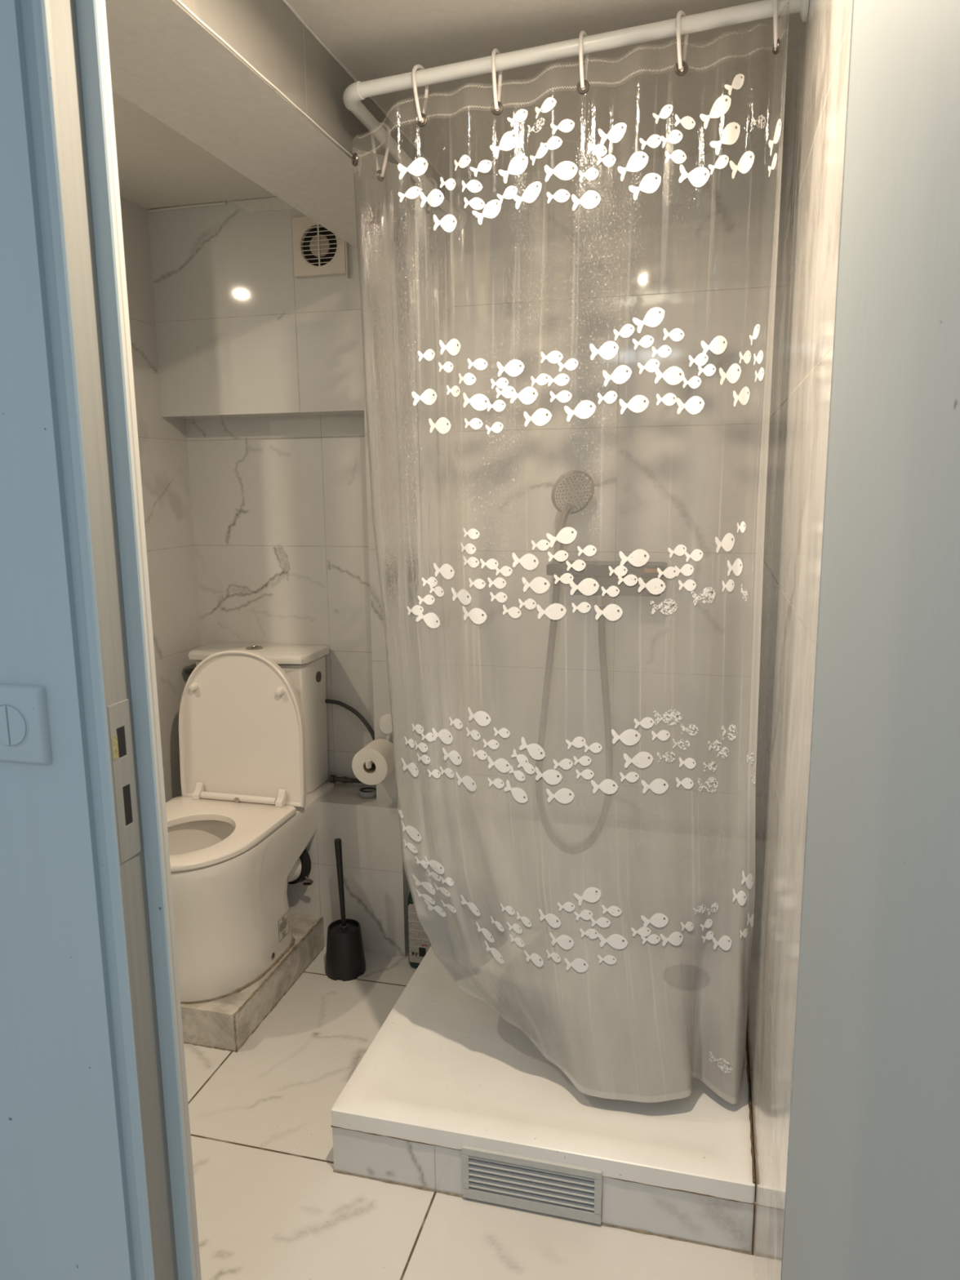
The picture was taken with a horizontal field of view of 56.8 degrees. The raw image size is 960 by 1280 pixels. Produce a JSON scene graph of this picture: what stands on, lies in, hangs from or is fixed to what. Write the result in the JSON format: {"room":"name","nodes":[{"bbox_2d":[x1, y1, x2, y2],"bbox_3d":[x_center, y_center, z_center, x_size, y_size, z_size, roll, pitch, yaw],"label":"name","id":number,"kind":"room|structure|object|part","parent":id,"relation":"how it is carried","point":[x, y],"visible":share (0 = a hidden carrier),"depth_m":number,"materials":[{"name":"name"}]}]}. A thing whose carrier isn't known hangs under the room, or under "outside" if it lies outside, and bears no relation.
{"room":"bathroom","nodes":[
{"label":"bathroom","id":0,"kind":"room"},
{"bbox_2d":[0,0,136,1279],"bbox_3d":[-0.593,0.070,1.216,3.250,2.352,0.125,2,10,14],"label":"wall","id":1,"kind":"structure","parent":0,"point":[64,1208],"depth_m":1.19,"materials":[{"name":"blue paint"}]},
{"bbox_2d":[0,683,53,764],"bbox_3d":[-0.608,0.110,1.154,0.101,0.103,0.016,2,10,14],"label":"light switch","id":2,"kind":"object","parent":1,"relation":"attached to","point":[24,728],"visible":1,"depth_m":1.14,"materials":[{"name":"blue plastic"}]},
{"bbox_2d":[20,0,201,1279],"bbox_3d":[-0.464,0.171,1.191,0.070,2.160,0.122,2,10,14],"label":"trim","id":3,"kind":"structure","parent":1,"relation":"attached to","point":[67,53],"depth_m":1.12,"materials":[{"name":"blue paint"}]},
{"bbox_2d":[107,698,141,863],"bbox_3d":[-0.463,0.184,1.158,0.003,0.211,0.042,2,10,14],"label":"strike plate","id":4,"kind":"object","parent":1,"relation":"attached to","point":[119,715],"visible":1,"depth_m":1.16,"materials":[{"name":"silver metal"}]},
{"bbox_2d":[105,0,403,248],"bbox_3d":[-0.392,-1.039,1.757,0.252,0.159,1.404,2,10,14],"label":"trim","id":5,"kind":"structure","parent":1,"relation":"attached to","point":[162,61],"depth_m":1.53,"materials":[{"name":"paint"}]},
{"bbox_2d":[176,0,374,177],"bbox_3d":[-0.269,-0.962,1.736,0.004,0.005,1.380,2,10,14],"label":"trim","id":6,"kind":"structure","parent":1,"relation":"attached to","point":[185,7],"depth_m":1.41,"materials":[{"name":"paint"}]},
{"bbox_2d":[171,0,444,206],"bbox_3d":[-0.270,-1.035,1.725,0.001,0.159,1.404,2,10,14],"label":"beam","id":7,"kind":"structure","parent":1,"relation":"attached to","point":[267,34],"depth_m":1.53,"materials":[{"name":"paint"}]},
{"bbox_2d":[281,0,444,179],"bbox_3d":[-0.270,-1.111,1.710,0.005,0.006,1.380,2,10,14],"label":"trim","id":8,"kind":"structure","parent":1,"relation":"attached to","point":[285,2],"depth_m":1.74,"materials":[{"name":"paint"}]},
{"bbox_2d":[781,0,959,1279],"bbox_3d":[0.353,0.284,0.579,0.052,2.108,0.755,0,10,3],"label":"door","id":9,"kind":"structure","parent":1,"relation":"in","point":[873,1193],"depth_m":0.73,"materials":[{"name":"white paint"}]},
{"bbox_2d":[120,196,200,802],"bbox_3d":[-1.534,-0.067,2.336,0.860,2.252,1.701,2,10,14],"label":"wall","id":10,"kind":"structure","parent":0,"point":[162,441],"depth_m":2.74,"materials":[{"name":"tile"}]},
{"bbox_2d":[185,667,194,675],"bbox_3d":[-0.925,0.145,2.873,0.049,0.106,0.102,-9,13,-40],"label":"valve","id":11,"kind":"object","parent":10,"relation":"attached to","point":[188,671],"visible":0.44,"depth_m":2.85,"materials":[{"name":"silver metal"}]},
{"bbox_2d":[180,911,324,1050],"bbox_3d":[-0.769,0.966,2.615,0.421,0.105,0.547,2,10,14],"label":"toilet plinth","id":12,"kind":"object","parent":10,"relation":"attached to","point":[211,1023],"depth_m":2.39,"materials":[{"name":"tile"}]},
{"bbox_2d":[165,640,334,1004],"bbox_3d":[-0.751,0.480,2.583,0.437,0.872,0.773,2,10,14],"label":"toilet","id":13,"kind":"object","parent":12,"relation":"on","point":[253,717],"visible":0.83,"depth_m":2.60,"materials":[{"name":"white ceramic"}]},
{"bbox_3d":[-0.789,0.530,2.440,0.406,0.019,0.465,2,10,14],"label":"seat","id":14,"kind":"part","parent":13,"relation":"part of","materials":[{"name":"beige plastic"}]},
{"bbox_3d":[-0.713,0.258,2.647,0.410,0.458,0.051,2,10,14],"label":"lid","id":15,"kind":"part","parent":13,"relation":"part of","materials":[{"name":"beige plastic"}]},
{"bbox_3d":[-0.747,0.710,2.625,0.402,0.395,0.763,2,10,14],"label":"bowl","id":16,"kind":"part","parent":13,"relation":"part of","materials":[{"name":"white ceramic"}]},
{"bbox_3d":[-0.700,0.042,2.785,0.406,0.030,0.213,2,10,14],"label":"tank lid","id":17,"kind":"part","parent":13,"relation":"part of","materials":[{"name":"white ceramic"}]},
{"bbox_3d":[-0.696,0.262,2.833,0.380,0.415,0.192,2,10,14],"label":"tank","id":18,"kind":"part","parent":13,"relation":"part of","materials":[{"name":"white ceramic"}]},
{"bbox_2d":[278,910,289,942],"bbox_3d":[-0.569,0.831,2.580,0.001,0.065,0.065,2,10,14],"label":"print","id":19,"kind":"object","parent":13,"relation":"attached to","point":[283,915],"depth_m":2.58,"materials":[{"name":"white paper"}]},
{"bbox_2d":[288,848,313,885],"bbox_3d":[-0.605,0.703,2.716,0.135,0.138,0.161,6,12,34],"label":"pipe","id":20,"kind":"object","parent":13,"relation":"attached to","point":[300,872],"visible":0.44,"depth_m":2.73,"materials":[{"name":"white plastic"}]},
{"bbox_2d":[324,698,374,783],"bbox_3d":[-0.412,0.330,2.846,0.204,0.280,0.030,2,10,14],"label":"supply hose","id":21,"kind":"object","parent":13,"relation":"attached to","point":[333,778],"visible":0.65,"depth_m":2.83,"materials":[{"name":"grey rubber"}]},
{"bbox_2d":[183,916,324,1052],"bbox_3d":[-0.732,0.967,2.600,0.351,0.110,0.545,2,10,14],"label":"trim","id":22,"kind":"structure","parent":10,"relation":"attached to","point":[239,1009],"depth_m":2.43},
{"bbox_2d":[185,413,376,786],"bbox_3d":[-0.596,0.096,2.947,0.660,1.700,0.120,2,10,14],"label":"wall niche","id":23,"kind":"object","parent":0,"point":[279,504],"visible":0.48,"depth_m":2.82,"materials":[{"name":"tile"}]},
{"bbox_2d":[111,0,801,209],"bbox_3d":[-0.645,-1.187,1.864,2.740,0.100,1.771,2,10,14],"label":"ceiling","id":24,"kind":"structure","parent":0,"point":[158,166],"depth_m":1.83,"materials":[{"name":"paint"}]},
{"bbox_2d":[183,946,754,1279],"bbox_3d":[-0.904,1.322,1.080,2.800,0.060,4.350,2,10,14],"label":"floor","id":25,"kind":"structure","parent":0,"point":[271,1203],"depth_m":1.82,"materials":[{"name":"tile"}]},
{"bbox_2d":[324,838,365,981],"bbox_3d":[-0.409,0.796,2.657,0.122,0.418,0.122,2,10,14],"label":"toilet brush","id":26,"kind":"object","parent":25,"relation":"on","point":[345,961],"visible":1,"depth_m":2.64,"materials":[{"name":"black plastic"}]},
{"bbox_3d":[-0.416,0.732,2.647,0.026,0.289,0.022,2,10,14],"label":"handle","id":27,"kind":"part","parent":26,"relation":"part of","materials":[{"name":"black plastic"}]},
{"bbox_2d":[407,890,431,968],"bbox_3d":[-0.170,0.840,2.688,0.094,0.314,0.061,2,10,14],"label":"bottle","id":28,"kind":"object","parent":25,"relation":"on","point":[419,944],"visible":0.27,"depth_m":2.67,"materials":[{"name":"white plastic"}]},
{"bbox_2d":[361,146,777,892],"bbox_3d":[0.237,-0.135,2.619,1.100,2.252,0.247,2,10,14],"label":"wall","id":29,"kind":"structure","parent":0,"point":[539,276],"depth_m":2.40,"materials":[{"name":"tile"}]},
{"bbox_2d":[149,196,293,213],"bbox_3d":[-0.712,-1.234,2.540,0.530,0.040,0.009,2,10,14],"label":"trim","id":30,"kind":"structure","parent":29,"relation":"attached to","point":[253,206],"depth_m":2.52,"materials":[{"name":"paint"}]},
{"bbox_2d":[147,196,364,419],"bbox_3d":[-0.623,-0.983,2.695,0.660,0.592,0.247,2,10,14],"label":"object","id":31,"kind":"structure","parent":29,"relation":"attached to","point":[238,335],"depth_m":2.58,"materials":[{"name":"tile"}]},
{"bbox_2d":[179,782,408,956],"bbox_3d":[-0.580,0.721,2.900,0.757,0.485,0.175,2,10,14],"label":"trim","id":32,"kind":"structure","parent":29,"relation":"attached to","point":[375,882],"depth_m":2.76,"materials":[{"name":"tile"}]},
{"bbox_2d":[358,786,376,798],"bbox_3d":[-0.350,0.479,2.798,0.067,0.020,0.067,2,10,14],"label":"plastic lid","id":33,"kind":"object","parent":32,"relation":"on","point":[366,792],"visible":0.88,"depth_m":2.78,"materials":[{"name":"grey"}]},
{"bbox_2d":[291,216,349,278],"bbox_3d":[-0.448,-1.099,2.488,0.162,0.169,0.018,2,10,14],"label":"fan","id":34,"kind":"object","parent":29,"relation":"attached to","point":[317,251],"visible":0.83,"depth_m":2.49,"materials":[{"name":"white plastic"}]},
{"bbox_2d":[364,713,392,768],"bbox_3d":[-0.291,0.300,2.635,0.068,0.132,0.145,2,10,14],"label":"paper holder","id":35,"kind":"object","parent":29,"relation":"attached to","point":[385,721],"visible":0.46,"depth_m":2.67,"materials":[{"name":"white plastic"}]},
{"bbox_2d":[351,738,395,785],"bbox_3d":[-0.310,0.363,2.649,0.111,0.111,0.105,2,10,14],"label":"toilet roll","id":36,"kind":"object","parent":35,"relation":"hanging from","point":[380,752],"visible":0.94,"depth_m":2.60,"materials":[{"name":"white paper"}]},
{"bbox_3d":[-0.308,0.324,2.643,0.032,0.082,0.144,4,11,23],"label":"arm","id":37,"kind":"part","parent":35,"relation":"part of","materials":[{"name":"white plastic"}]},
{"bbox_3d":[-0.278,0.259,2.681,0.068,0.068,0.029,2,10,14],"label":"suction knob","id":38,"kind":"part","parent":35,"relation":"part of","materials":[{"name":"white plastic"}]},
{"bbox_2d":[462,808,747,958],"bbox_3d":[0.324,0.764,2.600,0.860,0.485,0.052,2,10,14],"label":"wall tile","id":39,"kind":"structure","parent":29,"relation":"attached to","point":[647,870],"depth_m":2.54,"materials":[{"name":"tile"}]},
{"bbox_2d":[546,544,666,596],"bbox_3d":[0.341,-0.190,2.388,0.310,0.134,0.119,2,10,14],"label":"shower mixer","id":40,"kind":"object","parent":29,"relation":"attached to","point":[598,571],"visible":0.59,"depth_m":2.35,"materials":[{"name":"silver metal"}]},
{"bbox_2d":[551,470,594,562],"bbox_3d":[0.246,-0.316,2.364,0.112,0.268,0.079,2,10,14],"label":"shower","id":41,"kind":"object","parent":40,"relation":"on","point":[574,490],"visible":0.94,"depth_m":2.34,"materials":[{"name":"silver metal"}]},
{"bbox_3d":[0.224,-0.281,2.388,0.029,0.190,0.070,-9,13,-41],"label":"handle","id":42,"kind":"part","parent":41,"relation":"part of","materials":[{"name":"silver metal"}]},
{"bbox_2d":[535,575,613,853],"bbox_3d":[0.264,0.212,2.479,0.219,0.812,0.035,1,10,11],"label":"shower hose","id":43,"kind":"object","parent":40,"relation":"hanging from","point":[590,841],"visible":0.89,"depth_m":2.47,"materials":[{"name":"silver metal"}]},
{"bbox_2d":[546,560,666,577],"bbox_3d":[0.341,-0.192,2.388,0.310,0.030,0.118,2,10,14],"label":"shelf","id":44,"kind":"object","parent":40,"relation":"attached to","point":[593,568],"depth_m":2.34,"materials":[{"name":"grey glass"}]},
{"bbox_2d":[742,0,853,1279],"bbox_3d":[0.653,0.003,1.810,0.120,2.252,1.626,2,10,14],"label":"wall","id":45,"kind":"structure","parent":0,"point":[811,190],"depth_m":1.37,"materials":[{"name":"paint"}]},
{"bbox_2d":[461,1145,602,1224],"bbox_3d":[0.102,1.092,1.783,0.286,0.116,0.010,2,10,14],"label":"air vent","id":46,"kind":"object","parent":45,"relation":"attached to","point":[517,1181],"visible":1,"depth_m":1.78,"materials":[{"name":"paint"}]},
{"bbox_2d":[333,1169,751,1254],"bbox_3d":[0.101,1.153,1.797,0.860,0.006,0.005,2,10,14],"label":"trim","id":47,"kind":"structure","parent":45,"relation":"attached to","point":[334,1171],"depth_m":1.76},
{"bbox_2d":[330,954,755,1254],"bbox_3d":[0.207,1.006,2.185,0.862,0.154,0.846,2,10,14],"label":"trim","id":48,"kind":"structure","parent":45,"relation":"attached to","point":[743,984],"depth_m":1.81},
{"bbox_2d":[332,1127,755,1252],"bbox_3d":[0.211,1.027,2.199,0.861,0.110,0.859,2,10,14],"label":"trim","id":49,"kind":"structure","parent":45,"relation":"attached to","point":[707,1220],"depth_m":1.75,"materials":[{"name":"tile"}]},
{"bbox_2d":[331,925,755,1203],"bbox_3d":[0.208,0.953,2.184,0.860,0.040,0.860,2,10,14],"label":"shower tray","id":50,"kind":"object","parent":49,"relation":"on","point":[447,1068],"visible":0.84,"depth_m":2.02,"materials":[{"name":"ceramic"}]},
{"bbox_2d":[342,0,808,230],"bbox_3d":[0.218,-1.081,1.903,0.842,0.120,0.801,2,10,14],"label":"curtain rod","id":51,"kind":"object","parent":45,"relation":"attached to","point":[357,91],"visible":0.88,"depth_m":1.55,"materials":[{"name":"white metal"}]},
{"bbox_2d":[370,122,391,177],"bbox_3d":[-0.204,-1.011,1.836,0.044,0.109,0.007,2,10,14],"label":"curtain ring","id":52,"kind":"object","parent":51,"relation":"hanging from","point":[384,125],"visible":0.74,"depth_m":1.83,"materials":[{"name":"white plastic"}]},
{"bbox_2d":[411,64,428,122],"bbox_3d":[-0.108,-0.992,1.615,0.008,0.097,0.044,7,13,37],"label":"curtain ring","id":53,"kind":"object","parent":51,"relation":"hanging from","point":[416,67],"visible":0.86,"depth_m":1.61,"materials":[{"name":"white plastic"}]},
{"bbox_2d":[491,48,502,111],"bbox_3d":[0.030,-0.993,1.578,0.007,0.103,0.044,3,11,21],"label":"curtain ring","id":54,"kind":"object","parent":51,"relation":"hanging from","point":[496,94],"visible":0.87,"depth_m":1.57,"materials":[{"name":"white plastic"}]},
{"bbox_2d":[351,3,789,1102],"bbox_3d":[0.220,-0.095,2.060,0.825,2.028,0.782,2,10,14],"label":"shower curtain","id":55,"kind":"object","parent":51,"relation":"hanging from","point":[422,597],"visible":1,"depth_m":1.91,"materials":[{"name":"clear plastic"}]},
{"bbox_2d":[578,30,588,89],"bbox_3d":[0.180,-1.000,1.537,0.008,0.096,0.044,4,11,23],"label":"curtain ring","id":56,"kind":"object","parent":51,"relation":"hanging from","point":[583,70],"visible":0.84,"depth_m":1.53,"materials":[{"name":"white plastic"}]},
{"bbox_2d":[675,10,688,71],"bbox_3d":[0.341,-1.004,1.494,0.010,0.097,0.044,6,12,34],"label":"curtain ring","id":57,"kind":"object","parent":51,"relation":"hanging from","point":[681,13],"visible":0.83,"depth_m":1.48,"materials":[{"name":"white plastic"}]},
{"bbox_2d":[773,0,782,51],"bbox_3d":[0.487,-1.012,1.454,0.008,0.089,0.044,5,12,31],"label":"curtain ring","id":58,"kind":"object","parent":51,"relation":"hanging from","point":[777,23],"visible":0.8,"depth_m":1.45,"materials":[{"name":"white plastic"}]}
]}

